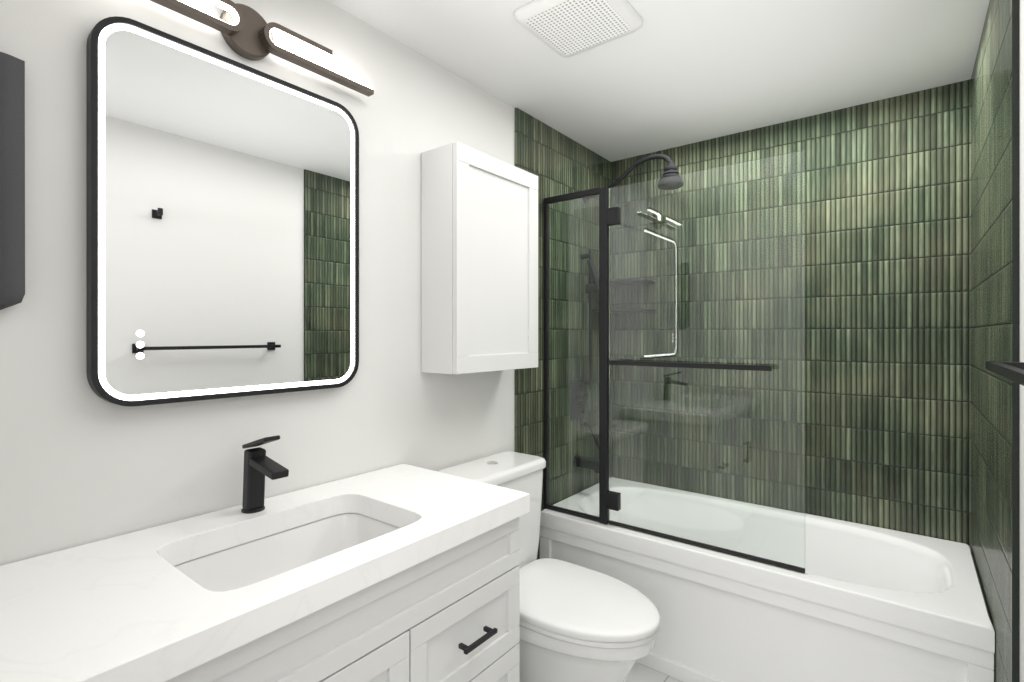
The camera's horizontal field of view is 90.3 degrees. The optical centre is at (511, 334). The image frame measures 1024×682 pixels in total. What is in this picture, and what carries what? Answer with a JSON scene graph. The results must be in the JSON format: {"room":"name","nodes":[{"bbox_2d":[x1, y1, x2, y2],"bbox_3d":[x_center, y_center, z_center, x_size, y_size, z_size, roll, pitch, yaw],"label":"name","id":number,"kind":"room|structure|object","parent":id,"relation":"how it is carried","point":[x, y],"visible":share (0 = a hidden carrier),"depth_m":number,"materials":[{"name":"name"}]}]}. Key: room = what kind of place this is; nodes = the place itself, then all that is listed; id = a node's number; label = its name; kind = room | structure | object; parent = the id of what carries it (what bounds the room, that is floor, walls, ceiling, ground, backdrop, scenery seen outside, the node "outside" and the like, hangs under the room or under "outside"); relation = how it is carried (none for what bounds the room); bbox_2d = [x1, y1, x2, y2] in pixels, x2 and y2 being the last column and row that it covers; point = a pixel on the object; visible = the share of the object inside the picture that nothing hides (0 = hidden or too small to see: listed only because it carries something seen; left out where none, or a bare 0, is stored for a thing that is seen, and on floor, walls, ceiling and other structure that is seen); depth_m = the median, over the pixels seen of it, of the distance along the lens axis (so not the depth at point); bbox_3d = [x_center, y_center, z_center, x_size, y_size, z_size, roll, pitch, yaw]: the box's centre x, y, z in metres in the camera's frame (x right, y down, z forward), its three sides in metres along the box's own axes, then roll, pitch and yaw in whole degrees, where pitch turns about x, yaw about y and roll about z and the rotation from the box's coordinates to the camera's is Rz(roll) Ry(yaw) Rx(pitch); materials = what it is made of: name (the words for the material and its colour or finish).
{"room":"bathroom","nodes":[
{"label":"bathroom","id":0,"kind":"room"},
{"bbox_2d":[0,0,514,565],"bbox_3d":[-0.302,0.162,1.854,0.100,2.260,2.850,0,0,38],"label":"wall","id":1,"kind":"structure","parent":0,"point":[82,462],"depth_m":1.24,"materials":[{"name":"white paint"}]},
{"bbox_2d":[0,52,24,309],"bbox_3d":[-0.956,-0.287,0.897,0.045,0.488,0.138,0,0,38],"label":"hanging towel","id":2,"kind":"object","parent":1,"relation":"hanging from","point":[12,180],"visible":0.96,"depth_m":0.93,"materials":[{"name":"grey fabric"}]},
{"bbox_2d":[86,16,358,406],"bbox_3d":[-0.664,-0.258,1.281,0.032,0.820,0.632,0,0,38],"label":"led mirror","id":3,"kind":"object","parent":1,"relation":"attached to","point":[222,226],"visible":1,"depth_m":1.20,"materials":[{"name":"black mirror"}]},
{"bbox_2d":[150,0,373,96],"bbox_3d":[-0.656,-0.763,1.276,0.051,0.124,0.710,0,0,38],"label":"sconce","id":4,"kind":"object","parent":1,"relation":"attached to","point":[246,31],"visible":0.98,"depth_m":1.28,"materials":[{"name":"brown metal"}]},
{"bbox_2d":[421,142,537,373],"bbox_3d":[-0.104,-0.249,1.883,0.171,0.757,0.460,0,0,38],"label":"upper cabinet","id":5,"kind":"object","parent":1,"relation":"attached to","point":[479,261],"visible":1,"depth_m":1.75,"materials":[{"name":"white paint"}]},
{"bbox_2d":[515,107,610,559],"bbox_3d":[0.286,0.162,2.517,0.012,2.260,0.880,0,0,38],"label":"tile","id":6,"kind":"structure","parent":1,"relation":"attached to","point":[556,162],"depth_m":2.31,"materials":[{"name":"green tile"}]},
{"bbox_2d":[607,154,678,187],"bbox_3d":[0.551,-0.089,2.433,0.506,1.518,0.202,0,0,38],"label":"shower head","id":7,"kind":"object","parent":6,"relation":"attached to","point":[670,169],"visible":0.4,"depth_m":2.38,"materials":[{"name":"black metal"}]},
{"bbox_2d":[624,662,681,681],"bbox_3d":[-0.087,1.342,0.893,1.824,0.100,4.100,0,0,38],"label":"floor","id":8,"kind":"structure","parent":0,"point":[638,672],"depth_m":1.93,"materials":[{"name":"tile"}]},
{"bbox_2d":[0,435,529,681],"bbox_3d":[-0.478,0.764,1.114,0.529,1.056,1.056,0,0,38],"label":"bathroom vanity","id":9,"kind":"object","parent":8,"relation":"on","point":[403,573],"visible":1,"depth_m":1.03,"materials":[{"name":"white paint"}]},
{"bbox_2d":[437,451,659,681],"bbox_3d":[0.135,0.881,1.718,0.738,0.822,0.440,0,0,38],"label":"toilet","id":10,"kind":"object","parent":8,"relation":"on","point":[578,623],"visible":0.67,"depth_m":1.58,"materials":[{"name":"white ceramic"}]},
{"bbox_2d":[540,508,994,681],"bbox_3d":[0.927,1.042,2.109,1.496,0.500,0.706,0,0,38],"label":"bathtub","id":11,"kind":"object","parent":8,"relation":"on","point":[855,602],"visible":0.71,"depth_m":1.78,"materials":[{"name":"white plastic"}]},
{"bbox_2d":[544,150,804,572],"bbox_3d":[0.547,0.083,1.992,1.043,1.414,0.082,0,0,38],"label":"screen","id":12,"kind":"object","parent":11,"relation":"on","point":[674,357],"visible":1,"depth_m":1.93,"materials":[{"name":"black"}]},
{"bbox_2d":[327,0,989,161],"bbox_3d":[-0.087,-1.018,0.893,1.824,0.100,4.100,0,0,38],"label":"ceiling","id":13,"kind":"structure","parent":0,"point":[668,74],"depth_m":1.79,"materials":[{"name":"white paint"}]},
{"bbox_2d":[514,0,642,57],"bbox_3d":[0.205,-0.956,1.553,0.300,0.023,0.300,0,0,38],"label":"ceiling vent","id":14,"kind":"object","parent":13,"relation":"in","point":[566,28],"visible":1,"depth_m":1.54,"materials":[{"name":"white plastic"}]},
{"bbox_2d":[1020,0,1023,681],"bbox_3d":[0.593,0.162,0.362,0.100,2.260,4.100,0,0,38],"label":"wall","id":15,"kind":"structure","parent":0,"point":[1021,339],"depth_m":1.12,"materials":[{"name":"white paint"}]},
{"bbox_2d":[971,0,1019,681],"bbox_3d":[1.441,0.162,1.539,0.012,2.260,1.000,0,0,38],"label":"tile","id":16,"kind":"structure","parent":15,"relation":"attached to","point":[995,305],"depth_m":1.34,"materials":[{"name":"green tile"}]},
{"bbox_2d":[986,361,1023,385],"bbox_3d":[0.799,0.062,0.766,0.070,0.044,0.664,0,0,38],"label":"towel bar","id":17,"kind":"object","parent":15,"relation":"attached to","point":[1013,371],"visible":1,"depth_m":0.87,"materials":[{"name":"black metal"}]},
{"bbox_3d":[1.184,0.162,2.438,1.724,2.260,0.100,0,0,38],"label":"wall","id":18,"kind":"structure","parent":0,"visible":0},
{"bbox_2d":[611,79,970,546],"bbox_3d":[1.149,0.162,2.394,1.500,2.260,0.012,0,0,38],"label":"tile","id":19,"kind":"structure","parent":18,"relation":"attached to","point":[887,313],"depth_m":2.09,"materials":[{"name":"green tile"}]}
]}

